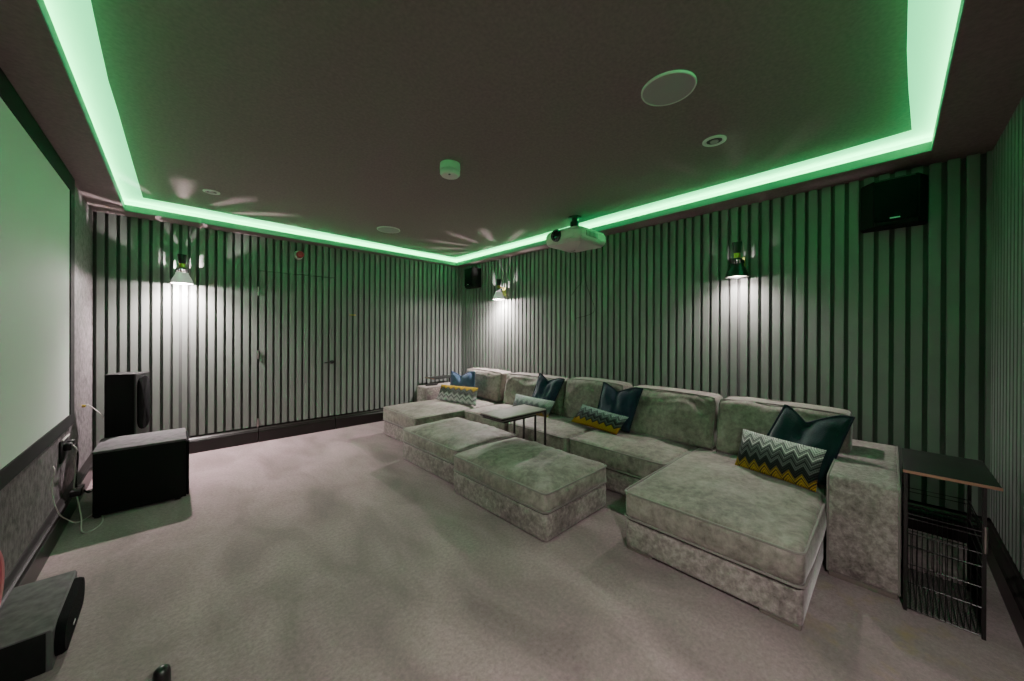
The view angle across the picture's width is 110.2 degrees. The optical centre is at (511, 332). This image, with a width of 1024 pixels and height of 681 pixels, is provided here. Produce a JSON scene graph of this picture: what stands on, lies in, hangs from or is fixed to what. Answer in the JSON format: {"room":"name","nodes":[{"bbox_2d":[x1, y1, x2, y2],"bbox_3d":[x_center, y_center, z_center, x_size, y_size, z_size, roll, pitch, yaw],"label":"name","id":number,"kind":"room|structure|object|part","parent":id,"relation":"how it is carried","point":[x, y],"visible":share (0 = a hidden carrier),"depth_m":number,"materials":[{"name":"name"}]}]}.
{"room":"home theater","nodes":[
{"label":"home theater","id":0,"kind":"room"},
{"bbox_2d":[0,186,92,579],"bbox_3d":[-2.011,-0.020,1.249,0.120,2.559,5.595,0,0,-43],"label":"wall","id":1,"kind":"structure","parent":0,"point":[26,501],"depth_m":2.58,"materials":[{"name":"paint"}]},
{"bbox_2d":[0,67,74,490],"bbox_3d":[-2.069,-0.220,1.415,0.021,1.747,3.160,0,0,-43],"label":"projection screen","id":2,"kind":"object","parent":1,"relation":"attached to","point":[37,189],"visible":1,"depth_m":1.81,"materials":[{"name":"white fabric"}]},
{"bbox_2d":[0,452,91,608],"bbox_3d":[-1.959,1.176,1.305,0.036,0.166,5.395,0,0,-43],"label":"baseboard","id":3,"kind":"structure","parent":1,"relation":"attached to","point":[28,567],"depth_m":1.98,"materials":[{"name":"black wood"}]},
{"bbox_2d":[69,484,84,496],"bbox_3d":[-2.987,1.080,2.461,0.053,0.045,0.190,0,0,-43],"label":"power adapter","id":4,"kind":"object","parent":3,"relation":"on","point":[78,491],"visible":0.91,"depth_m":2.40,"materials":[{"name":"black plastic"}]},
{"bbox_2d":[59,434,74,463],"bbox_3d":[-2.991,0.776,2.407,0.048,0.153,0.200,0,0,-43],"label":"wall socket","id":5,"kind":"object","parent":1,"relation":"attached to","point":[65,445],"visible":0.98,"depth_m":2.37,"materials":[{"name":"black plastic"}]},
{"bbox_3d":[-3.004,0.780,2.395,0.012,0.145,0.200,0,0,-43],"label":"socket plate","id":6,"kind":"part","parent":5,"relation":"part of","materials":[{"name":"black"}]},
{"bbox_2d":[75,444,91,492],"bbox_3d":[-3.048,0.960,2.557,0.023,0.397,0.226,0,0,-23],"label":"cable","id":7,"kind":"object","parent":5,"relation":"attached to","point":[77,463],"visible":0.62,"depth_m":2.47,"materials":[{"name":"black plastic"}]},
{"bbox_2d":[93,211,461,450],"bbox_3d":[-2.379,-0.029,4.692,4.271,2.559,0.120,0,0,-43],"label":"wall","id":8,"kind":"structure","parent":0,"point":[197,343],"depth_m":3.93,"materials":[{"name":"grey paint"}]},
{"bbox_2d":[92,427,257,453],"bbox_3d":[-3.370,1.166,3.678,1.240,0.166,0.066,0,0,-43],"label":"baseboard","id":9,"kind":"structure","parent":8,"relation":"attached to","point":[213,441],"depth_m":3.87,"materials":[{"name":"black wood"}]},
{"bbox_2d":[170,254,193,284],"bbox_3d":[-3.312,-0.638,3.590,0.172,0.290,0.197,0,0,-43],"label":"wall sconce","id":10,"kind":"object","parent":8,"relation":"attached to","point":[181,276],"visible":1,"depth_m":3.55,"materials":[{"name":"silver metal"}]},
{"bbox_3d":[-3.304,-0.549,3.581,0.172,0.112,0.172,0,0,-43],"label":"lamp shade","id":11,"kind":"part","parent":10,"relation":"part of","materials":[{"name":"white glass"}]},
{"bbox_2d":[257,271,334,441],"bbox_3d":[-2.619,0.269,4.385,0.834,1.963,0.121,0,0,-43],"label":"door","id":12,"kind":"structure","parent":8,"relation":"in","point":[295,313],"depth_m":4.35,"materials":[{"name":"grey paint"}]},
{"bbox_2d":[293,251,303,259],"bbox_3d":[-2.596,-0.949,4.357,0.104,0.104,0.062,0,0,-43],"label":"fire alarm","id":13,"kind":"object","parent":8,"relation":"attached to","point":[299,254],"visible":1,"depth_m":4.35,"materials":[{"name":"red plastic"}]},
{"bbox_2d":[334,408,383,428],"bbox_3d":[-1.588,1.170,5.360,2.000,0.166,0.066,0,0,-43],"label":"baseboard","id":14,"kind":"structure","parent":8,"relation":"attached to","point":[376,415],"depth_m":4.86,"materials":[{"name":"black wood"}]},
{"bbox_2d":[36,0,965,265],"bbox_3d":[-0.520,-1.126,2.774,3.725,0.055,5.092,0,0,-43],"label":"trim","id":15,"kind":"structure","parent":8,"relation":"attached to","point":[927,146],"depth_m":2.72,"materials":[{"name":"grey paint"}]},
{"bbox_2d":[0,0,1023,266],"bbox_3d":[-0.513,-1.212,2.763,3.508,0.020,4.892,0,0,-43],"label":"ceiling","id":16,"kind":"structure","parent":0,"point":[337,117],"depth_m":1.84,"materials":[{"name":"grey paint"}]},
{"bbox_2d":[203,189,219,194],"bbox_3d":[-2.574,-1.205,3.064,0.116,0.012,0.116,0,0,-43],"label":"recessed light","id":17,"kind":"object","parent":16,"relation":"in","point":[209,191],"visible":1,"depth_m":3.06,"materials":[{"name":"grey plastic"}]},
{"bbox_2d":[377,226,399,232],"bbox_3d":[-1.440,-1.203,4.175,0.256,0.010,0.256,0,0,-43],"label":"ceiling speaker","id":18,"kind":"object","parent":16,"relation":"attached to","point":[387,229],"visible":1,"depth_m":4.15,"materials":[{"name":"grey plastic"}]},
{"bbox_2d":[440,160,459,179],"bbox_3d":[-0.441,-1.155,2.547,0.144,0.091,0.144,0,0,-43],"label":"smoke detector","id":19,"kind":"object","parent":16,"relation":"attached to","point":[449,169],"visible":1,"depth_m":2.50,"materials":[{"name":"grey plastic"}]},
{"bbox_2d":[44,0,960,261],"bbox_3d":[-0.521,-1.202,2.776,3.905,0.100,5.274,0,0,-43],"label":"light strip","id":20,"kind":"object","parent":16,"relation":"attached to","point":[931,25],"depth_m":2.01,"materials":[{"name":"green"}]},
{"bbox_2d":[546,215,605,252],"bbox_3d":[0.643,-1.040,3.665,0.508,0.318,0.452,0,0,-43],"label":"projector","id":21,"kind":"object","parent":16,"relation":"hanging from","point":[575,238],"visible":1,"depth_m":3.54,"materials":[{"name":"grey plastic"}]},
{"bbox_2d":[586,230,595,237],"bbox_3d":[0.776,-0.959,3.489,0.184,0.050,0.012,0,0,-43],"label":"vent","id":22,"kind":"object","parent":21,"relation":"attached to","point":[589,233],"depth_m":3.48,"materials":[{"name":"grey plastic"}]},
{"bbox_2d":[641,70,696,105],"bbox_3d":[0.763,-1.189,1.747,0.250,0.010,0.250,0,0,-43],"label":"ceiling speaker","id":23,"kind":"object","parent":16,"relation":"attached to","point":[669,87],"visible":1,"depth_m":1.73,"materials":[{"name":"grey plastic"}]},
{"bbox_2d":[702,135,726,146],"bbox_3d":[1.255,-1.187,2.218,0.132,0.012,0.132,0,0,-43],"label":"recessed light","id":24,"kind":"object","parent":16,"relation":"in","point":[715,140],"visible":1,"depth_m":2.21,"materials":[{"name":"grey plastic"}]},
{"bbox_2d":[25,421,1023,680],"bbox_3d":[-0.492,1.313,2.689,4.311,0.100,5.635,0,0,-43],"label":"floor","id":25,"kind":"structure","parent":0,"point":[329,555],"depth_m":1.68,"materials":[{"name":"beige carpet"}]},
{"bbox_2d":[0,570,84,680],"bbox_3d":[-1.924,1.181,1.450,0.206,0.156,0.461,0,0,-43],"label":"speaker","id":26,"kind":"object","parent":25,"relation":"on","point":[38,619],"visible":1,"depth_m":1.37},
{"bbox_2d":[0,551,4,603],"bbox_3d":[-1.942,0.956,1.325,0.018,0.292,0.292,0,0,-43],"label":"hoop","id":27,"kind":"object","parent":26,"relation":"on","point":[2,566],"visible":1,"depth_m":1.42,"materials":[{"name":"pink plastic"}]},
{"bbox_3d":[-1.936,1.107,1.438,0.173,0.007,0.461,0,0,-43],"label":"panel","id":28,"kind":"part","parent":26,"relation":"part of","materials":[{"name":"black wood"}]},
{"bbox_2d":[54,577,84,655],"bbox_3d":[-1.860,1.179,1.510,0.029,0.135,0.430,0,0,-43],"label":"grille","id":29,"kind":"object","parent":26,"relation":"attached to","point":[67,611],"depth_m":1.45,"materials":[{"name":"black fabric"}]},
{"bbox_2d":[51,466,91,522],"bbox_3d":[-2.877,1.031,2.396,0.068,0.442,0.647,0,0,-28],"label":"cable","id":30,"kind":"object","parent":25,"relation":"on","point":[52,466],"visible":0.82,"depth_m":2.14,"materials":[{"name":"grey plastic"}]},
{"bbox_2d":[72,445,103,532],"bbox_3d":[-2.858,1.002,2.409,0.534,0.504,0.136,0,0,39],"label":"cable","id":31,"kind":"object","parent":25,"relation":"on","point":[74,446],"visible":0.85,"depth_m":2.39,"materials":[{"name":"grey plastic"}]},
{"bbox_2d":[104,372,149,437],"bbox_3d":[-3.230,0.795,3.005,0.280,0.912,0.282,0,0,-43],"label":"tower speaker","id":32,"kind":"object","parent":25,"relation":"on","point":[126,394],"visible":0.59,"depth_m":2.93},
{"bbox_2d":[137,375,149,428],"bbox_3d":[-3.132,0.586,3.043,0.013,0.455,0.162,0,0,-21],"label":"grille","id":33,"kind":"object","parent":32,"relation":"attached to","point":[143,381],"depth_m":3.03,"materials":[{"name":"black fabric"}]},
{"bbox_2d":[92,428,188,517],"bbox_3d":[-2.775,1.026,2.707,0.483,0.455,0.418,0,0,-43],"label":"subwoofer","id":34,"kind":"object","parent":25,"relation":"on","point":[135,470],"visible":1,"depth_m":2.56,"materials":[{"name":"black wood"}]},
{"bbox_3d":[-2.780,0.807,2.701,0.468,0.017,0.418,0,0,-43],"label":"panel","id":35,"kind":"part","parent":34,"relation":"part of","materials":[{"name":"black wood"}]},
{"bbox_2d":[186,431,188,493],"bbox_3d":[-2.601,1.026,2.863,0.015,0.405,0.395,0,0,-43],"label":"grille","id":36,"kind":"object","parent":34,"relation":"attached to","point":[187,437],"depth_m":2.72,"materials":[{"name":"black fabric"}]},
{"bbox_2d":[148,664,170,680],"bbox_3d":[-1.240,1.216,1.166,0.058,0.099,0.220,0,0,7],"label":"stand foot","id":37,"kind":"object","parent":25,"relation":"on","point":[163,672],"visible":1,"depth_m":1.24,"materials":[{"name":"black metal"}]},
{"bbox_2d":[425,375,450,383],"bbox_3d":[-1.080,0.967,5.534,0.453,0.576,0.277,0,0,-43],"label":"side table","id":38,"kind":"object","parent":25,"relation":"on","point":[434,378],"visible":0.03,"depth_m":5.44,"materials":[{"name":"black metal"}]},
{"bbox_2d":[402,417,515,484],"bbox_3d":[-0.524,1.075,3.465,0.723,0.371,0.973,0,0,-44],"label":"ottoman","id":39,"kind":"object","parent":25,"relation":"on","point":[432,446],"visible":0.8,"depth_m":3.25,"materials":[{"name":"beige fabric"}]},
{"bbox_2d":[403,417,513,462],"bbox_3d":[-0.524,0.987,3.465,0.722,0.195,0.971,0,0,-44],"label":"cushion","id":40,"kind":"object","parent":39,"relation":"on","point":[439,440],"depth_m":3.27,"materials":[{"name":"fabric"}]},
{"bbox_2d":[483,414,535,441],"bbox_3d":[-0.021,0.996,3.199,0.393,0.535,0.285,0,0,-43],"label":"table","id":41,"kind":"object","parent":25,"relation":"on","point":[533,415],"visible":0.34,"depth_m":3.16,"materials":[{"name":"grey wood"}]},
{"bbox_3d":[-0.020,0.745,3.199,0.393,0.012,0.285,0,0,-43],"label":"frame","id":42,"kind":"part","parent":41,"relation":"part of","materials":[{"name":"black metal"}]},
{"bbox_3d":[0.209,1.005,3.229,0.016,0.507,0.012,0,0,-43],"label":"leg","id":43,"kind":"part","parent":41,"relation":"part of","materials":[{"name":"black metal"}]},
{"bbox_2d":[480,404,545,445],"bbox_3d":[0.017,0.974,3.136,0.532,0.580,0.280,0,0,-43],"label":"table","id":44,"kind":"object","parent":25,"relation":"on","point":[504,414],"visible":0.88,"depth_m":3.11,"materials":[{"name":"grey wood"}]},
{"bbox_3d":[0.018,0.700,3.135,0.532,0.012,0.280,0,0,-43],"label":"frame","id":45,"kind":"part","parent":44,"relation":"part of","materials":[{"name":"black metal"}]},
{"bbox_3d":[0.113,0.982,3.410,0.016,0.552,0.012,0,0,-43],"label":"leg","id":46,"kind":"part","parent":44,"relation":"part of","materials":[{"name":"black metal"}]},
{"bbox_3d":[0.297,0.983,3.216,0.016,0.552,0.012,0,0,-43],"label":"leg","id":47,"kind":"part","parent":44,"relation":"part of","materials":[{"name":"black metal"}]},
{"bbox_2d":[453,437,606,541],"bbox_3d":[0.113,1.079,2.708,0.756,0.372,1.023,0,0,-44],"label":"ottoman","id":48,"kind":"object","parent":25,"relation":"on","point":[541,490],"visible":1,"depth_m":2.43,"materials":[{"name":"beige fabric"}]},
{"bbox_2d":[383,368,900,630],"bbox_3d":[0.367,0.873,3.488,1.638,0.783,4.640,0,0,-43],"label":"sectional sofa","id":49,"kind":"object","parent":25,"relation":"on","point":[762,540],"visible":0.68,"depth_m":2.02,"materials":[{"name":"beige fabric"}]},
{"bbox_3d":[-0.899,0.991,5.300,0.989,0.485,0.268,0,0,-43],"label":"arm","id":50,"kind":"part","parent":49,"relation":"part of","materials":[{"name":"beige fabric"}]},
{"bbox_2d":[383,397,502,427],"bbox_3d":[-0.802,0.972,4.563,1.413,0.196,0.852,0,0,-43],"label":"seat cushion","id":51,"kind":"object","parent":49,"relation":"on","point":[405,415],"depth_m":4.19,"materials":[{"name":"fabric"}]},
{"bbox_2d":[437,384,477,405],"bbox_3d":[-0.687,0.782,4.573,0.738,0.199,0.155,0,0,37],"label":"lumbar pillow","id":52,"kind":"object","parent":49,"relation":"on","point":[458,394],"visible":1,"depth_m":4.51,"materials":[{"name":"multicoloured fabric"}]},
{"bbox_2d":[450,371,474,386],"bbox_3d":[-0.657,0.693,4.782,0.527,0.370,0.146,0,0,35],"label":"pillow","id":53,"kind":"object","parent":49,"relation":"on","point":[468,379],"visible":0.5,"depth_m":4.76,"materials":[{"name":"blue fabric"}]},
{"bbox_2d":[464,403,512,431],"bbox_3d":[-0.036,0.975,4.195,0.803,0.196,0.768,0,0,-43],"label":"seat cushion","id":54,"kind":"object","parent":49,"relation":"on","point":[472,413],"depth_m":4.09,"materials":[{"name":"fabric"}]},
{"bbox_2d":[466,368,510,401],"bbox_3d":[-0.355,0.702,4.972,0.309,0.389,0.787,0,0,-43],"label":"cushion","id":55,"kind":"object","parent":49,"relation":"on","point":[490,383],"depth_m":4.75,"materials":[{"name":"fabric"}]},
{"bbox_2d":[512,394,554,416],"bbox_3d":[0.218,0.805,3.974,0.139,0.167,0.615,0,0,-43],"label":"lumbar pillow","id":56,"kind":"object","parent":49,"relation":"on","point":[519,399],"visible":0.7,"depth_m":3.90,"materials":[{"name":"fabric"}]},
{"bbox_2d":[504,372,567,415],"bbox_3d":[0.295,0.704,4.281,0.312,0.392,0.940,0,0,-43],"label":"cushion","id":57,"kind":"object","parent":49,"relation":"on","point":[521,383],"depth_m":4.28,"materials":[{"name":"fabric"}]},
{"bbox_2d":[532,373,564,414],"bbox_3d":[0.365,0.672,3.987,0.143,0.422,0.510,0,0,-35],"label":"pillow","id":58,"kind":"object","parent":49,"relation":"on","point":[544,389],"visible":0.6,"depth_m":3.92,"materials":[{"name":"blue fabric"}]},
{"bbox_2d":[508,414,595,452],"bbox_3d":[0.484,0.978,3.649,0.801,0.197,0.774,0,0,-43],"label":"seat cushion","id":59,"kind":"object","parent":49,"relation":"on","point":[560,429],"depth_m":3.41,"materials":[{"name":"fabric"}]},
{"bbox_2d":[563,377,632,417],"bbox_3d":[0.866,0.694,3.684,0.314,0.421,0.686,0,0,-43],"label":"cushion","id":60,"kind":"object","parent":49,"relation":"on","point":[577,391],"depth_m":3.69,"materials":[{"name":"fabric"}]},
{"bbox_2d":[571,404,628,434],"bbox_3d":[0.806,0.802,3.353,0.131,0.185,0.610,0,0,-38],"label":"lumbar pillow","id":61,"kind":"object","parent":49,"relation":"on","point":[589,416],"visible":1,"depth_m":3.28,"materials":[{"name":"multicoloured fabric"}]},
{"bbox_2d":[597,382,643,432],"bbox_3d":[0.972,0.684,3.326,0.135,0.407,0.512,0,0,-40],"label":"pillow","id":62,"kind":"object","parent":49,"relation":"on","point":[624,402],"visible":0.73,"depth_m":3.24,"materials":[{"name":"blue fabric"}]},
{"bbox_3d":[1.084,1.167,3.098,0.810,0.174,0.834,0,0,-43],"label":"seat","id":63,"kind":"part","parent":49,"relation":"part of","materials":[{"name":"beige fabric"}]},
{"bbox_2d":[570,429,699,477],"bbox_3d":[1.051,0.984,3.066,0.774,0.193,0.867,0,0,-43],"label":"seat cushion","id":64,"kind":"object","parent":49,"relation":"on","point":[637,453],"depth_m":2.85,"materials":[{"name":"fabric"}]},
{"bbox_2d":[630,385,722,448],"bbox_3d":[1.384,0.702,3.117,0.310,0.411,0.757,0,0,-43],"label":"cushion","id":65,"kind":"object","parent":49,"relation":"on","point":[686,418],"depth_m":2.96,"materials":[{"name":"fabric"}]},
{"bbox_2d":[626,446,826,585],"bbox_3d":[1.420,0.984,2.250,1.355,0.199,0.860,0,0,-43],"label":"seat cushion","id":66,"kind":"object","parent":49,"relation":"on","point":[768,527],"depth_m":1.87,"materials":[{"name":"fabric"}]},
{"bbox_2d":[735,429,826,491],"bbox_3d":[1.659,0.782,2.245,0.147,0.236,0.464,0,0,-27],"label":"lumbar pillow","id":67,"kind":"object","parent":49,"relation":"on","point":[794,463],"visible":1,"depth_m":2.18,"materials":[{"name":"multicoloured fabric"}]},
{"bbox_2d":[717,397,852,455],"bbox_3d":[1.907,0.706,2.553,0.306,0.410,0.752,0,0,-43],"label":"cushion","id":68,"kind":"object","parent":49,"relation":"on","point":[734,414],"depth_m":2.60,"materials":[{"name":"fabric"}]},
{"bbox_2d":[767,404,854,485],"bbox_3d":[1.829,0.688,2.290,0.223,0.410,0.496,0,0,-32],"label":"pillow","id":69,"kind":"object","parent":49,"relation":"on","point":[829,434],"visible":0.66,"depth_m":2.20,"materials":[{"name":"teal fabric"}]},
{"bbox_3d":[2.101,0.997,2.120,0.989,0.510,0.267,0,0,-43],"label":"arm","id":70,"kind":"part","parent":49,"relation":"part of","materials":[{"name":"beige fabric"}]},
{"bbox_2d":[901,448,1002,640],"bbox_3d":[2.048,0.951,1.696,0.460,0.649,0.273,0,0,-43],"label":"side table","id":71,"kind":"object","parent":25,"relation":"on","point":[971,472],"visible":1,"depth_m":1.64,"materials":[{"name":"black metal"}]},
{"bbox_3d":[2.114,0.956,1.932,0.022,0.637,0.012,0,0,-43],"label":"leg","id":72,"kind":"part","parent":71,"relation":"part of","materials":[{"name":"black metal"}]},
{"bbox_3d":[1.812,0.956,1.647,0.012,0.637,0.012,0,0,-43],"label":"leg","id":73,"kind":"part","parent":71,"relation":"part of","materials":[{"name":"black metal"}]},
{"bbox_2d":[902,503,981,635],"bbox_3d":[2.038,1.091,1.709,0.418,0.348,0.224,0,0,-43],"label":"wire basket","id":74,"kind":"object","parent":71,"relation":"on","point":[973,581],"depth_m":1.64,"materials":[{"name":"black metal"}]},
{"bbox_3d":[2.039,0.850,1.709,0.418,0.005,0.225,0,0,-43],"label":"rail","id":75,"kind":"part","parent":71,"relation":"part of","materials":[{"name":"black metal"}]},
{"bbox_3d":[2.039,0.830,1.709,0.418,0.005,0.225,0,0,-43],"label":"rail","id":76,"kind":"part","parent":71,"relation":"part of","materials":[{"name":"black metal"}]},
{"bbox_3d":[2.265,0.957,1.772,0.022,0.637,0.012,0,0,-43],"label":"leg","id":77,"kind":"part","parent":71,"relation":"part of","materials":[{"name":"black metal"}]},
{"bbox_3d":[1.964,0.957,1.487,0.012,0.637,0.012,0,0,-43],"label":"leg","id":78,"kind":"part","parent":71,"relation":"part of","materials":[{"name":"black metal"}]},
{"bbox_2d":[461,150,992,520],"bbox_3d":[1.037,-0.013,4.125,0.120,2.559,5.595,0,0,-43],"label":"wall","id":79,"kind":"structure","parent":0,"point":[891,328],"depth_m":2.78,"materials":[{"name":"grey paint"}]},
{"bbox_2d":[464,267,480,288],"bbox_3d":[-0.647,-0.872,5.705,0.161,0.305,0.305,0,0,-43],"label":"speaker","id":80,"kind":"object","parent":79,"relation":"attached to","point":[472,276],"visible":1,"depth_m":5.61},
{"bbox_2d":[464,268,471,285],"bbox_3d":[-0.691,-0.880,5.647,0.012,0.265,0.195,0,0,-43],"label":"grille","id":81,"kind":"object","parent":80,"relation":"attached to","point":[467,272],"depth_m":5.64,"materials":[{"name":"black fabric"}]},
{"bbox_2d":[493,279,505,299],"bbox_3d":[-0.182,-0.628,5.186,0.197,0.290,0.172,0,0,-43],"label":"wall sconce","id":82,"kind":"object","parent":79,"relation":"attached to","point":[500,293],"visible":1,"depth_m":5.15,"materials":[{"name":"silver metal"}]},
{"bbox_3d":[-0.192,-0.539,5.178,0.172,0.112,0.172,0,0,-43],"label":"lamp shade","id":83,"kind":"part","parent":82,"relation":"part of","materials":[{"name":"white glass"}]},
{"bbox_3d":[-0.115,-0.601,5.250,0.012,0.125,0.068,0,0,-43],"label":"wall plate","id":84,"kind":"part","parent":82,"relation":"part of","materials":[{"name":"gold metal"}]},
{"bbox_2d":[571,270,594,317],"bbox_3d":[0.840,-0.630,4.235,0.012,0.916,0.336,0,0,-43],"label":"hanging cable","id":85,"kind":"object","parent":79,"relation":"hanging from","point":[584,270],"visible":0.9,"depth_m":4.21,"materials":[{"name":"black plastic"}]},
{"bbox_2d":[725,241,748,278],"bbox_3d":[1.887,-0.608,2.993,0.197,0.290,0.172,0,0,-43],"label":"wall sconce","id":86,"kind":"object","parent":79,"relation":"attached to","point":[737,269],"visible":1,"depth_m":2.95,"materials":[{"name":"black"}]},
{"bbox_3d":[1.878,-0.519,2.984,0.172,0.112,0.172,0,0,-43],"label":"lamp shade","id":87,"kind":"part","parent":86,"relation":"part of","materials":[{"name":"black"}]},
{"bbox_2d":[734,253,739,257],"bbox_3d":[1.879,-0.642,2.984,0.048,0.042,0.048,0,0,-43],"label":"socket","id":88,"kind":"object","parent":86,"relation":"attached to","point":[736,255],"depth_m":2.96,"materials":[{"name":"gold metal"}]},
{"bbox_2d":[860,172,927,232],"bbox_3d":[2.511,-0.852,2.358,0.161,0.305,0.305,0,0,-43],"label":"speaker","id":89,"kind":"object","parent":79,"relation":"attached to","point":[901,201],"visible":1,"depth_m":2.30},
{"bbox_2d":[874,174,918,222],"bbox_3d":[2.467,-0.860,2.300,0.012,0.265,0.195,0,0,-43],"label":"grille","id":90,"kind":"object","parent":89,"relation":"attached to","point":[896,199],"depth_m":2.29,"materials":[{"name":"black fabric"}]},
{"bbox_2d":[901,498,989,543],"bbox_3d":[0.987,1.183,4.084,0.066,0.166,5.395,0,0,-43],"label":"baseboard","id":91,"kind":"structure","parent":79,"relation":"attached to","point":[924,505],"depth_m":2.24,"materials":[{"name":"black"}]},
{"bbox_2d":[990,96,1023,578],"bbox_3d":[1.405,-0.005,0.681,4.271,2.559,0.120,0,0,-43],"label":"wall","id":92,"kind":"structure","parent":0,"point":[1007,317],"depth_m":1.81,"materials":[{"name":"grey paint"}]},
{"bbox_2d":[981,521,1023,648],"bbox_3d":[1.357,1.191,0.729,4.071,0.166,0.066,0,0,-43],"label":"baseboard","id":93,"kind":"structure","parent":92,"relation":"attached to","point":[1009,581],"depth_m":1.69,"materials":[{"name":"black wood"}]}
]}

